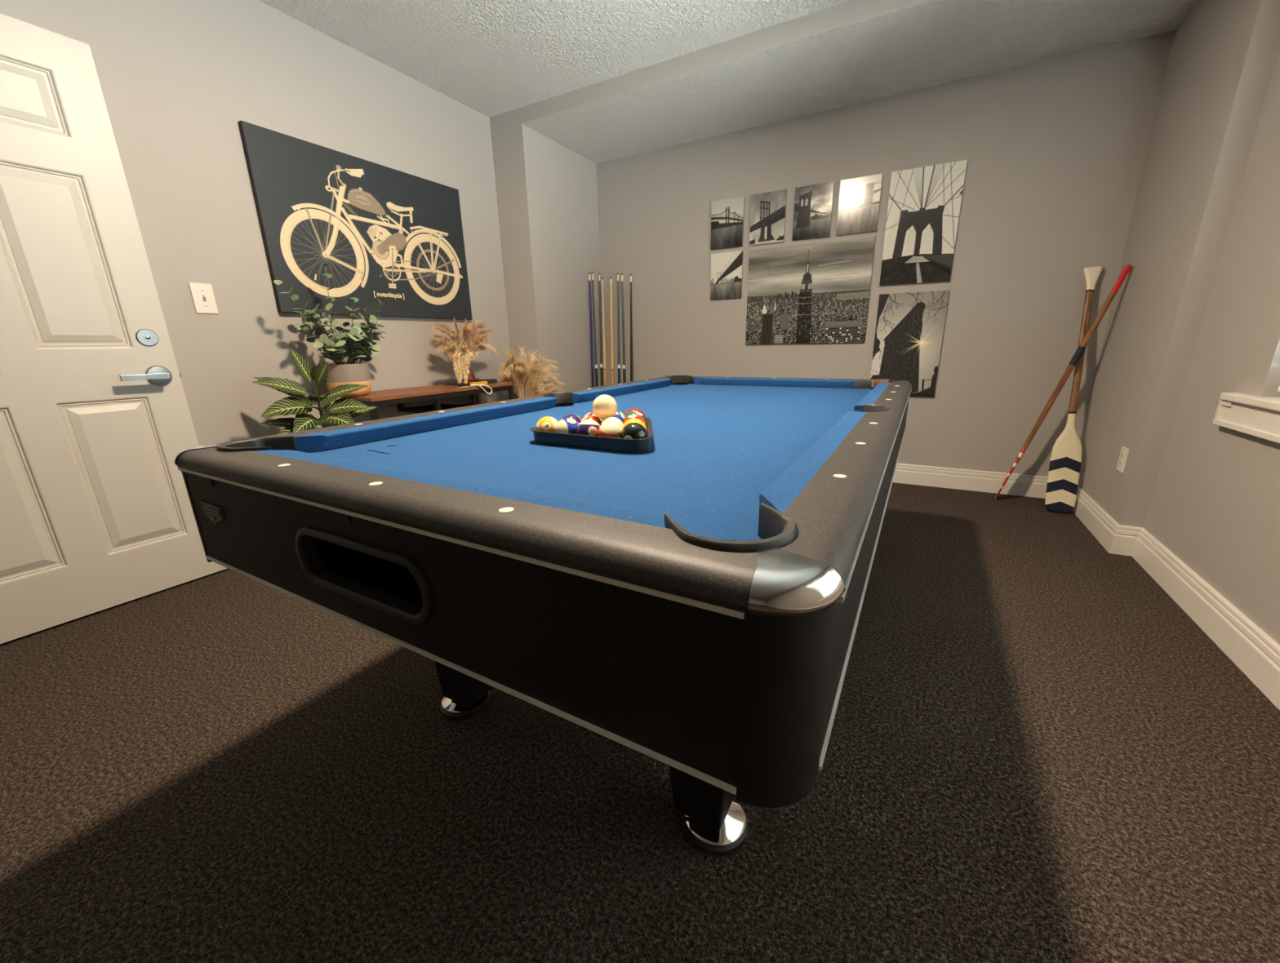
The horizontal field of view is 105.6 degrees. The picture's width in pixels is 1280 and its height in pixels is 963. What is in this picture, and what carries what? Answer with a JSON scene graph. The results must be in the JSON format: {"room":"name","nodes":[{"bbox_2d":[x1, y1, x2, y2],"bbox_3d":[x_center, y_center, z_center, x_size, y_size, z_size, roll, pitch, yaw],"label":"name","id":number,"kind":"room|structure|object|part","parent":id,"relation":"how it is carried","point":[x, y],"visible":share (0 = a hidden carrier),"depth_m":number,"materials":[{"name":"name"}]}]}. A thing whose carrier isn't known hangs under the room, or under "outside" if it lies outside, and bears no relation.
{"room":"billiard room","nodes":[
{"label":"billiard room","id":0,"kind":"room"},
{"bbox_2d":[0,0,514,445],"bbox_3d":[-2.547,-0.497,0.998,0.100,2.439,6.243,8,18,28],"label":"wall","id":1,"kind":"structure","parent":0,"point":[177,78],"depth_m":2.16,"materials":[{"name":"grey paint"}]},
{"bbox_2d":[0,13,227,644],"bbox_3d":[-2.089,-0.460,1.613,0.103,1.992,0.843,8,18,28],"label":"door","id":2,"kind":"structure","parent":1,"relation":"in","point":[96,513],"depth_m":1.74,"materials":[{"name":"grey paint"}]},
{"bbox_3d":[-2.179,0.060,1.611,0.010,0.590,0.250,8,18,28],"label":"panel","id":3,"kind":"part","parent":2,"relation":"part of","materials":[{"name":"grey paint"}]},
{"bbox_3d":[-2.033,-1.256,1.553,0.010,0.203,0.250,8,18,28],"label":"panel","id":4,"kind":"part","parent":2,"relation":"part of","materials":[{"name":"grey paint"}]},
{"bbox_3d":[-2.023,-0.768,1.692,0.010,0.591,0.250,8,18,28],"label":"panel","id":5,"kind":"part","parent":2,"relation":"part of","materials":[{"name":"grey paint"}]},
{"bbox_3d":[-2.009,-0.027,1.904,0.010,0.590,0.250,8,18,28],"label":"panel","id":6,"kind":"part","parent":2,"relation":"part of","materials":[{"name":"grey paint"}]},
{"bbox_3d":[-1.922,-0.406,1.882,0.052,0.024,0.141,8,18,28],"label":"lever","id":7,"kind":"part","parent":2,"relation":"part of","materials":[{"name":"silver metal"}]},
{"bbox_3d":[-1.928,-0.564,1.901,0.006,0.066,0.066,8,18,28],"label":"deadbolt plate","id":8,"kind":"part","parent":2,"relation":"part of","materials":[{"name":"silver metal"}]},
{"bbox_2d":[188,282,218,314],"bbox_3d":[-1.860,-0.782,2.074,0.017,0.122,0.078,8,18,28],"label":"light switch","id":9,"kind":"object","parent":1,"relation":"attached to","point":[202,295],"visible":1,"depth_m":2.07,"materials":[{"name":"white paint"}]},
{"bbox_2d":[238,120,472,319],"bbox_3d":[-1.440,-1.330,2.698,0.030,0.784,1.174,8,18,28],"label":"canvas","id":10,"kind":"object","parent":1,"relation":"attached to","point":[395,237],"visible":0.98,"depth_m":2.55,"materials":[{"name":"black fabric"}]},
{"bbox_2d":[489,107,604,399],"bbox_3d":[-0.676,-1.401,3.942,0.375,2.489,0.958,8,18,28],"label":"wall","id":11,"kind":"structure","parent":0,"point":[547,191],"depth_m":3.55,"materials":[{"name":"grey paint"}]},
{"bbox_2d":[259,0,849,117],"bbox_3d":[-0.907,-1.478,-0.304,3.964,0.100,6.343,8,18,28],"label":"ceiling","id":12,"kind":"structure","parent":0,"point":[492,58],"depth_m":2.39,"materials":[{"name":"white paint"}]},
{"bbox_2d":[0,482,1279,962],"bbox_3d":[-0.626,0.844,0.794,3.964,0.100,7.301,8,18,28],"label":"floor","id":13,"kind":"structure","parent":0,"point":[1035,753],"depth_m":1.07,"materials":[{"name":"brown carpet"}]},
{"bbox_2d":[252,347,376,434],"bbox_3d":[-1.448,-0.121,2.267,0.469,0.976,0.351,-12,19,-34],"label":"plant","id":14,"kind":"object","parent":13,"relation":"on","point":[343,411],"visible":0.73,"depth_m":2.15,"materials":[{"name":"green plant"}]},
{"bbox_3d":[-1.469,-0.279,2.236,0.027,0.301,0.015,-13,20,-36],"label":"stem","id":15,"kind":"part","parent":14,"relation":"part of","materials":[{"name":"green plant"}]},
{"bbox_2d":[342,382,513,420],"bbox_3d":[-1.236,-0.219,2.989,0.353,0.760,0.990,8,18,28],"label":"console desk","id":16,"kind":"object","parent":13,"relation":"on","point":[399,397],"depth_m":2.82,"materials":[{"name":"brown wood"}]},
{"bbox_2d":[273,260,386,397],"bbox_3d":[-1.470,-0.735,2.376,0.291,0.635,0.496,8,18,28],"label":"eucalyptus plant","id":17,"kind":"object","parent":16,"relation":"on","point":[357,344],"visible":0.99,"depth_m":2.39,"materials":[{"name":"green plant"}]},
{"bbox_3d":[-1.535,-0.727,2.279,0.008,0.377,0.263,3,16,13],"label":"stem","id":18,"kind":"part","parent":17,"relation":"part of","materials":[{"name":"green plant"}]},
{"bbox_3d":[-1.533,-0.655,2.328,0.053,0.212,0.163,8,18,28],"label":"stem","id":19,"kind":"part","parent":17,"relation":"part of","materials":[{"name":"green plant"}]},
{"bbox_3d":[-1.494,-0.810,2.366,0.011,0.486,0.064,-8,17,-23],"label":"stem","id":20,"kind":"part","parent":17,"relation":"part of","materials":[{"name":"green plant"}]},
{"bbox_3d":[-1.462,-0.687,2.325,0.113,0.272,0.103,8,18,28],"label":"stem","id":21,"kind":"part","parent":17,"relation":"part of","materials":[{"name":"green plant"}]},
{"bbox_3d":[-1.493,-0.521,2.487,0.197,0.162,0.197,8,18,28],"label":"pot","id":22,"kind":"part","parent":17,"relation":"part of","materials":[{"name":"ceramic"}]},
{"bbox_3d":[-1.423,-0.646,2.397,0.105,0.152,0.005,12,21,39],"label":"stem","id":23,"kind":"part","parent":17,"relation":"part of","materials":[{"name":"green plant"}]},
{"bbox_3d":[-1.326,-0.056,2.512,0.022,0.712,0.022,8,18,28],"label":"leg","id":24,"kind":"part","parent":16,"relation":"part of","materials":[{"name":"black metal"}]},
{"bbox_2d":[398,404,467,413],"bbox_3d":[-1.227,-0.443,2.949,0.353,0.015,0.284,8,18,28],"label":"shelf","id":25,"kind":"object","parent":16,"relation":"attached to","point":[427,408],"depth_m":2.91,"materials":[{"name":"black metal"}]},
{"bbox_3d":[-1.093,-0.580,2.912,0.026,0.028,0.170,7,18,25],"label":"thin handle","id":26,"kind":"part","parent":16,"relation":"part of","materials":[{"name":"metal"}]},
{"bbox_2d":[462,364,475,383],"bbox_3d":[-1.097,-0.698,3.101,0.082,0.150,0.082,8,18,28],"label":"flower vase","id":27,"kind":"object","parent":16,"relation":"on","point":[471,378],"visible":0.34,"depth_m":3.08,"materials":[{"name":"orange glass"}]},
{"bbox_2d":[427,317,498,383],"bbox_3d":[-1.076,-0.816,3.012,0.283,0.400,0.485,8,19,30],"label":"bouquet","id":28,"kind":"object","parent":27,"relation":"in","point":[461,355],"visible":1,"depth_m":2.96,"materials":[{"name":"beige plant"}]},
{"bbox_2d":[469,381,487,385],"bbox_3d":[-1.009,-0.613,3.036,0.024,0.020,0.120,9,19,31],"label":"box","id":29,"kind":"object","parent":16,"relation":"on","point":[480,382],"visible":0.84,"depth_m":3.03,"materials":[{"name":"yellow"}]},
{"bbox_2d":[470,384,492,395],"bbox_3d":[-0.974,-0.568,2.999,0.023,0.073,0.148,12,21,38],"label":"strap loop","id":30,"kind":"object","parent":16,"relation":"hanging from","point":[478,385],"visible":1,"depth_m":3.00,"materials":[{"name":"beige"}]},
{"bbox_2d":[475,378,497,383],"bbox_3d":[-1.005,-0.652,3.165,0.070,0.024,0.124,14,22,42],"label":"flat box","id":31,"kind":"object","parent":16,"relation":"on","point":[489,380],"visible":0.63,"depth_m":3.15,"materials":[{"name":"black"}]},
{"bbox_3d":[-0.855,-0.296,3.322,0.022,0.712,0.022,8,18,28],"label":"leg","id":32,"kind":"part","parent":16,"relation":"part of","materials":[{"name":"black metal"}]},
{"bbox_2d":[173,375,912,856],"bbox_3d":[0.153,0.121,1.641,1.213,0.795,2.163,8,18,29],"label":"pool table","id":33,"kind":"object","parent":13,"relation":"on","point":[691,603],"visible":0.99,"depth_m":0.60,"materials":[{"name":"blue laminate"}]},
{"bbox_3d":[-0.864,0.056,0.972,0.060,0.193,0.060,8,18,29],"label":"corner post","id":34,"kind":"part","parent":33,"relation":"part of","materials":[{"name":"black laminate"}]},
{"bbox_2d":[316,538,422,606],"bbox_3d":[-0.347,0.103,0.751,0.304,0.094,0.141,8,18,29],"label":"ball return opening","id":35,"kind":"object","parent":33,"relation":"on","point":[393,582],"depth_m":0.77,"materials":[{"name":"black"}]},
{"bbox_2d":[293,396,555,453],"bbox_3d":[-0.523,-0.177,1.368,0.044,0.036,0.853,8,18,29],"label":"cushion","id":36,"kind":"object","parent":33,"relation":"on","point":[338,439],"depth_m":1.24,"materials":[{"name":"blue fabric"}]},
{"bbox_3d":[-0.340,-0.298,1.810,0.091,0.050,2.122,8,18,29],"label":"rail","id":37,"kind":"part","parent":33,"relation":"part of","materials":[{"name":"blue fabric"}]},
{"bbox_2d":[253,449,665,528],"bbox_3d":[-0.335,0.006,0.715,0.858,0.036,0.044,8,18,29],"label":"cushion","id":38,"kind":"object","parent":33,"relation":"on","point":[621,515],"depth_m":0.62,"materials":[{"name":"blue fabric"}]},
{"bbox_3d":[-0.474,0.322,1.267,0.150,0.538,0.150,8,18,29],"label":"leg","id":39,"kind":"part","parent":33,"relation":"part of","materials":[{"name":"black laminate"}]},
{"bbox_3d":[-0.370,0.027,0.672,1.172,0.050,0.073,8,18,29],"label":"rail","id":40,"kind":"part","parent":33,"relation":"part of","materials":[{"name":"grey laminate"}]},
{"bbox_2d":[535,416,558,432],"bbox_3d":[-0.211,-0.121,1.116,0.057,0.057,0.057,-13,20,-36],"label":"ball","id":41,"kind":"object","parent":33,"relation":"on","point":[547,424],"visible":0.59,"depth_m":1.09,"materials":[{"name":"yellow plastic"}]},
{"bbox_2d":[555,417,578,434],"bbox_3d":[-0.161,-0.114,1.088,0.057,0.057,0.057,-11,19,-31],"label":"ball","id":42,"kind":"object","parent":33,"relation":"on","point":[566,425],"visible":0.65,"depth_m":1.06,"materials":[{"name":"beige"}]},
{"bbox_2d":[561,413,581,423],"bbox_3d":[-0.162,-0.130,1.143,0.057,0.057,0.057,-13,20,-36],"label":"ball","id":43,"kind":"object","parent":33,"relation":"on","point":[575,417],"visible":0.21,"depth_m":1.13,"materials":[{"name":"purple plastic"}]},
{"bbox_2d":[575,419,599,435],"bbox_3d":[-0.112,-0.107,1.061,0.057,0.057,0.057,-14,20,-37],"label":"ball","id":44,"kind":"object","parent":33,"relation":"on","point":[586,427],"visible":0.66,"depth_m":1.04,"materials":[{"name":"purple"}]},
{"bbox_2d":[580,415,601,425],"bbox_3d":[-0.112,-0.123,1.116,0.057,0.057,0.057,-13,20,-36],"label":"ball","id":45,"kind":"object","parent":33,"relation":"on","point":[588,417],"visible":0.29,"depth_m":1.10,"materials":[{"name":"orange plastic"}]},
{"bbox_2d":[591,394,617,419],"bbox_3d":[-0.080,-0.169,1.103,0.057,0.057,0.057,-11,19,-32],"label":"cue ball","id":46,"kind":"object","parent":45,"relation":"on","point":[604,406],"visible":0.89,"depth_m":1.08,"materials":[{"name":"beige plastic"}]},
{"bbox_2d":[529,417,653,453],"bbox_3d":[-0.062,-0.119,1.147,0.311,0.030,0.280,8,18,29],"label":"ball rack","id":47,"kind":"object","parent":33,"relation":"on","point":[586,442],"visible":0.72,"depth_m":1.02,"materials":[{"name":"black plastic"}]},
{"bbox_2d":[583,412,602,421],"bbox_3d":[-0.112,-0.139,1.171,0.057,0.057,0.057,-12,19,-34],"label":"ball","id":48,"kind":"object","parent":33,"relation":"on","point":[589,413],"visible":0.16,"depth_m":1.15,"materials":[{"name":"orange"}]},
{"bbox_2d":[597,421,622,438],"bbox_3d":[-0.062,-0.101,1.034,0.057,0.057,0.057,-12,19,-34],"label":"ball","id":49,"kind":"object","parent":33,"relation":"on","point":[608,428],"visible":0.7,"depth_m":1.01,"materials":[{"name":"beige plastic"}]},
{"bbox_2d":[600,417,623,426],"bbox_3d":[-0.062,-0.116,1.089,0.057,0.057,0.057,11,20,37],"label":"ball","id":50,"kind":"object","parent":33,"relation":"on","point":[609,419],"visible":0.28,"depth_m":1.07,"materials":[{"name":"beige plastic"}]},
{"bbox_2d":[601,413,624,422],"bbox_3d":[-0.063,-0.132,1.143,0.057,0.058,0.057,-3,16,-6],"label":"ball","id":51,"kind":"object","parent":33,"relation":"on","point":[616,415],"visible":0.09,"depth_m":1.13,"materials":[{"name":"blue plastic"}]},
{"bbox_2d":[615,410,624,418],"bbox_3d":[-0.063,-0.147,1.198,0.057,0.057,0.057,-10,18,-29],"label":"ball","id":52,"kind":"object","parent":33,"relation":"on","point":[618,412],"visible":0.11,"depth_m":1.18,"materials":[{"name":"beige"}]},
{"bbox_2d":[571,377,671,403],"bbox_3d":[-0.040,-0.419,2.182,0.044,0.036,0.853,8,18,29],"label":"cushion","id":53,"kind":"object","parent":33,"relation":"on","point":[585,396],"depth_m":2.09,"materials":[{"name":"blue fabric"}]},
{"bbox_2d":[620,422,648,439],"bbox_3d":[-0.012,-0.094,1.006,0.057,0.057,0.057,-14,20,-38],"label":"ball","id":54,"kind":"object","parent":33,"relation":"on","point":[631,430],"visible":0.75,"depth_m":0.98,"materials":[{"name":"black plastic"}]},
{"bbox_2d":[622,418,647,431],"bbox_3d":[-0.013,-0.109,1.061,0.057,0.057,0.057,-11,19,-31],"label":"ball","id":55,"kind":"object","parent":33,"relation":"on","point":[631,420],"visible":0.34,"depth_m":1.04,"materials":[{"name":"yellow plastic"}]},
{"bbox_2d":[622,414,646,426],"bbox_3d":[-0.013,-0.125,1.116,0.057,0.058,0.057,-14,20,-38],"label":"ball","id":56,"kind":"object","parent":33,"relation":"on","point":[632,416],"visible":0.27,"depth_m":1.10,"materials":[{"name":"red plastic"}]},
{"bbox_2d":[623,411,646,423],"bbox_3d":[-0.013,-0.141,1.171,0.057,0.057,0.057,-12,19,-32],"label":"ball","id":57,"kind":"object","parent":33,"relation":"on","point":[639,414],"visible":0.23,"depth_m":1.16,"materials":[{"name":"green plastic"}]},
{"bbox_2d":[624,408,645,418],"bbox_3d":[-0.014,-0.156,1.226,0.057,0.057,0.057,-13,20,-36],"label":"ball","id":58,"kind":"object","parent":33,"relation":"on","point":[632,409],"visible":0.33,"depth_m":1.21,"materials":[{"name":"red plastic"}]},
{"bbox_3d":[0.130,0.405,0.933,0.150,0.538,0.150,8,18,29],"label":"leg","id":59,"kind":"part","parent":33,"relation":"part of","materials":[{"name":"black laminate"}]},
{"bbox_2d":[692,377,858,388],"bbox_3d":[0.639,-0.482,2.356,0.858,0.036,0.044,8,18,29],"label":"cushion","id":60,"kind":"object","parent":33,"relation":"on","point":[721,381],"depth_m":2.32,"materials":[{"name":"blue fabric"}]},
{"bbox_3d":[0.662,-0.489,2.410,1.172,0.050,0.073,8,18,29],"label":"rail","id":61,"kind":"part","parent":33,"relation":"part of","materials":[{"name":"grey laminate"}]},
{"bbox_3d":[0.126,0.193,0.424,0.060,0.193,0.060,8,18,29],"label":"corner post","id":62,"kind":"part","parent":33,"relation":"part of","materials":[{"name":"black laminate"}]},
{"bbox_2d":[759,411,866,513],"bbox_3d":[0.344,-0.057,0.889,0.044,0.036,0.853,8,18,29],"label":"cushion","id":63,"kind":"object","parent":33,"relation":"on","point":[789,491],"depth_m":0.69,"materials":[{"name":"blue fabric"}]},
{"bbox_3d":[0.638,-0.163,1.269,0.077,0.050,2.122,8,18,29],"label":"rail","id":64,"kind":"part","parent":33,"relation":"part of","materials":[{"name":"grey laminate"}]},
{"bbox_2d":[853,382,891,411],"bbox_3d":[0.827,-0.299,1.703,0.044,0.036,0.853,8,18,29],"label":"cushion","id":65,"kind":"object","parent":33,"relation":"on","point":[878,393],"depth_m":1.52,"materials":[{"name":"blue fabric"}]},
{"bbox_3d":[1.066,-0.435,2.150,0.081,0.033,0.029,3,16,14],"label":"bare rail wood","id":66,"kind":"part","parent":33,"relation":"part of","materials":[{"name":"brown wood"}]},
{"bbox_2d":[588,272,594,387],"bbox_3d":[-0.401,-0.948,4.098,0.029,1.522,0.111,1,16,7],"label":"pool cue","id":67,"kind":"object","parent":13,"relation":"on","point":[589,282],"visible":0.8,"depth_m":4.04,"materials":[{"name":"wood"}]},
{"bbox_2d":[591,271,598,386],"bbox_3d":[-0.372,-0.963,4.130,0.029,1.531,0.119,-2,16,-2],"label":"pool cue","id":68,"kind":"object","parent":13,"relation":"on","point":[593,286],"visible":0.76,"depth_m":4.07,"materials":[{"name":"black wood"}]},
{"bbox_2d":[598,273,603,386],"bbox_3d":[-0.335,-0.990,4.221,0.029,1.533,0.107,2,16,12],"label":"pool cue","id":69,"kind":"object","parent":13,"relation":"on","point":[599,283],"visible":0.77,"depth_m":4.16,"materials":[{"name":"black wood"}]},
{"bbox_2d":[601,277,606,385],"bbox_3d":[-0.304,-0.969,4.209,0.029,1.499,0.165,-1,16,2],"label":"pool cue","id":70,"kind":"object","parent":13,"relation":"on","point":[602,296],"visible":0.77,"depth_m":4.16,"materials":[{"name":"beige wood"}]},
{"bbox_2d":[609,277,613,384],"bbox_3d":[-0.237,-0.959,4.172,0.029,1.496,0.160,1,16,8],"label":"pool cue","id":71,"kind":"object","parent":13,"relation":"on","point":[611,281],"visible":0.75,"depth_m":4.12,"materials":[{"name":"brown wood"}]},
{"bbox_2d":[617,272,620,383],"bbox_3d":[-0.179,-0.964,4.137,0.029,1.524,0.158,2,16,10],"label":"pool cue","id":72,"kind":"object","parent":13,"relation":"on","point":[618,302],"visible":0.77,"depth_m":4.08,"materials":[{"name":"black wood"}]},
{"bbox_2d":[621,273,626,382],"bbox_3d":[-0.135,-0.955,4.113,0.029,1.518,0.169,-1,16,1],"label":"pool cue","id":73,"kind":"object","parent":13,"relation":"on","point":[622,291],"visible":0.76,"depth_m":4.06,"materials":[{"name":"black wood"}]},
{"bbox_2d":[630,274,632,382],"bbox_3d":[-0.072,-0.941,4.079,0.029,1.506,0.162,2,16,9],"label":"pool cue","id":74,"kind":"object","parent":13,"relation":"on","point":[631,320],"visible":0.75,"depth_m":4.03,"materials":[{"name":"black wood"}]},
{"bbox_2d":[995,264,1132,499],"bbox_3d":[2.335,-0.494,2.725,0.369,1.294,0.123,10,19,33],"label":"oar","id":75,"kind":"object","parent":13,"relation":"on","point":[1127,268],"visible":1,"depth_m":2.63,"materials":[{"name":"red paint"}]},
{"bbox_3d":[2.232,-0.051,2.928,0.023,0.345,0.124,30,31,33],"label":"blade","id":76,"kind":"part","parent":75,"relation":"part of","materials":[{"name":"red paint"}]},
{"bbox_3d":[2.429,-1.022,2.451,0.031,0.133,0.031,30,31,33],"label":"handle","id":77,"kind":"part","parent":75,"relation":"part of","materials":[{"name":"red paint"}]},
{"bbox_2d":[1044,266,1102,512],"bbox_3d":[2.390,-0.496,2.679,0.136,1.307,0.315,4,17,19],"label":"paddle","id":78,"kind":"object","parent":13,"relation":"on","point":[1065,461],"visible":0.98,"depth_m":2.69,"materials":[{"name":"white paint"}]},
{"bbox_3d":[2.370,-0.104,2.705,0.136,0.548,0.032,6,5,28],"label":"blade","id":79,"kind":"part","parent":78,"relation":"part of","materials":[{"name":"white paint"}]},
{"bbox_2d":[520,0,1199,163],"bbox_3d":[0.887,-2.325,2.701,3.310,0.190,0.858,8,18,28],"label":"ceiling","id":80,"kind":"structure","parent":0,"point":[851,51],"depth_m":2.54,"materials":[{"name":"white paint"}]},
{"bbox_2d":[595,30,1175,476],"bbox_3d":[1.142,-1.291,3.431,3.310,2.489,0.100,8,18,28],"label":"wall","id":81,"kind":"structure","parent":0,"point":[1055,149],"depth_m":2.94,"materials":[{"name":"grey paint"}]},
{"bbox_2d":[710,250,743,300],"bbox_3d":[0.638,-1.519,3.587,0.241,0.319,0.015,8,18,28],"label":"picture","id":82,"kind":"object","parent":81,"relation":"attached to","point":[726,268],"visible":1,"depth_m":3.58,"materials":[{"name":"beige paper"}]},
{"bbox_2d":[710,195,744,249],"bbox_3d":[0.627,-1.854,3.493,0.241,0.319,0.015,8,18,28],"label":"picture","id":83,"kind":"object","parent":81,"relation":"attached to","point":[726,215],"visible":1,"depth_m":3.48,"materials":[{"name":"beige paper"}]},
{"bbox_2d":[749,189,786,245],"bbox_3d":[0.882,-1.820,3.356,0.241,0.319,0.015,8,18,28],"label":"picture","id":84,"kind":"object","parent":81,"relation":"attached to","point":[768,210],"visible":1,"depth_m":3.35,"materials":[{"name":"beige paper"}]},
{"bbox_2d":[745,236,875,344],"bbox_3d":[1.144,-1.291,3.361,0.816,0.646,0.015,8,18,28],"label":"picture","id":85,"kind":"object","parent":81,"relation":"attached to","point":[819,292],"visible":1,"depth_m":3.34,"materials":[{"name":"beige paper"}]},
{"bbox_2d":[791,181,834,240],"bbox_3d":[1.143,-1.784,3.215,0.241,0.319,0.015,8,18,28],"label":"picture","id":86,"kind":"object","parent":81,"relation":"attached to","point":[813,204],"visible":1,"depth_m":3.21,"materials":[{"name":"beige paper"}]},
{"bbox_2d":[835,173,882,235],"bbox_3d":[1.388,-1.751,3.082,0.241,0.319,0.015,8,18,28],"label":"picture","id":87,"kind":"object","parent":81,"relation":"attached to","point":[859,203],"visible":1,"depth_m":3.07,"materials":[{"name":"beige paper"}]},
{"bbox_2d":[870,290,949,396],"bbox_3d":[1.727,-0.881,3.144,0.386,0.645,0.015,8,18,28],"label":"picture","id":88,"kind":"object","parent":81,"relation":"attached to","point":[909,330],"visible":0.8,"depth_m":3.12,"materials":[{"name":"beige"}]},
{"bbox_2d":[879,160,967,285],"bbox_3d":[1.708,-1.552,2.956,0.386,0.645,0.015,8,18,28],"label":"picture","id":89,"kind":"object","parent":81,"relation":"attached to","point":[924,202],"visible":1,"depth_m":2.94,"materials":[{"name":"beige paper"}]},
{"bbox_2d":[893,463,1048,498],"bbox_3d":[1.136,-0.145,3.706,3.310,0.135,0.016,8,18,28],"label":"baseboard","id":90,"kind":"structure","parent":81,"relation":"attached to","point":[1020,485],"depth_m":3.15,"materials":[{"name":"white paint"}]},
{"bbox_2d":[1078,0,1279,528],"bbox_3d":[2.501,-0.973,2.225,0.278,2.489,0.958,8,18,28],"label":"wall","id":91,"kind":"structure","parent":0,"point":[1224,54],"depth_m":2.06,"materials":[{"name":"grey paint"}]},
{"bbox_2d":[1115,446,1129,473],"bbox_3d":[2.232,-0.101,2.247,0.008,0.114,0.082,8,18,28],"label":"wall outlet","id":92,"kind":"object","parent":91,"relation":"attached to","point":[1124,452],"visible":1,"depth_m":2.24,"materials":[{"name":"white paint"}]},
{"bbox_2d":[1118,451,1124,467],"bbox_3d":[2.230,-0.101,2.248,0.003,0.072,0.036,8,18,28],"label":"socket","id":93,"kind":"object","parent":92,"relation":"attached to","point":[1122,458],"depth_m":2.24,"materials":[{"name":"white paint"}]},
{"bbox_2d":[1142,48,1279,644],"bbox_3d":[0.759,-0.052,-0.788,0.140,2.439,6.243,8,18,28],"label":"wall","id":94,"kind":"structure","parent":0,"point":[1215,504],"depth_m":1.67,"materials":[{"name":"grey paint"}]},
{"bbox_2d":[1072,486,1279,711],"bbox_3d":[0.887,0.935,-0.058,0.094,0.135,7.101,8,18,28],"label":"baseboard","id":95,"kind":"structure","parent":94,"relation":"attached to","point":[1255,653],"depth_m":1.69,"materials":[{"name":"white paint"}]},
{"bbox_2d":[1212,392,1279,444],"bbox_3d":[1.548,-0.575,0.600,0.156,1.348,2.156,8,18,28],"label":"window sill","id":96,"kind":"structure","parent":94,"relation":"in","point":[1254,415],"depth_m":1.53,"materials":[{"name":"white paint"}]},
{"bbox_3d":[1.542,-0.025,0.758,0.126,0.024,2.122,8,18,28],"label":"sill","id":97,"kind":"part","parent":96,"relation":"part of","materials":[{"name":"white paint"}]},
{"bbox_3d":[-0.835,-0.267,3.587,0.310,0.510,0.310,8,18,28],"label":"basket","id":98,"kind":"object","parent":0,"visible":0},
{"bbox_2d":[495,342,566,398],"bbox_3d":[-0.777,-0.701,3.502,0.571,0.580,0.401,-11,19,-31],"label":"pampas grass","id":99,"kind":"object","parent":98,"relation":"in","point":[513,371],"depth_m":3.43,"materials":[{"name":"beige plant"}]}
]}

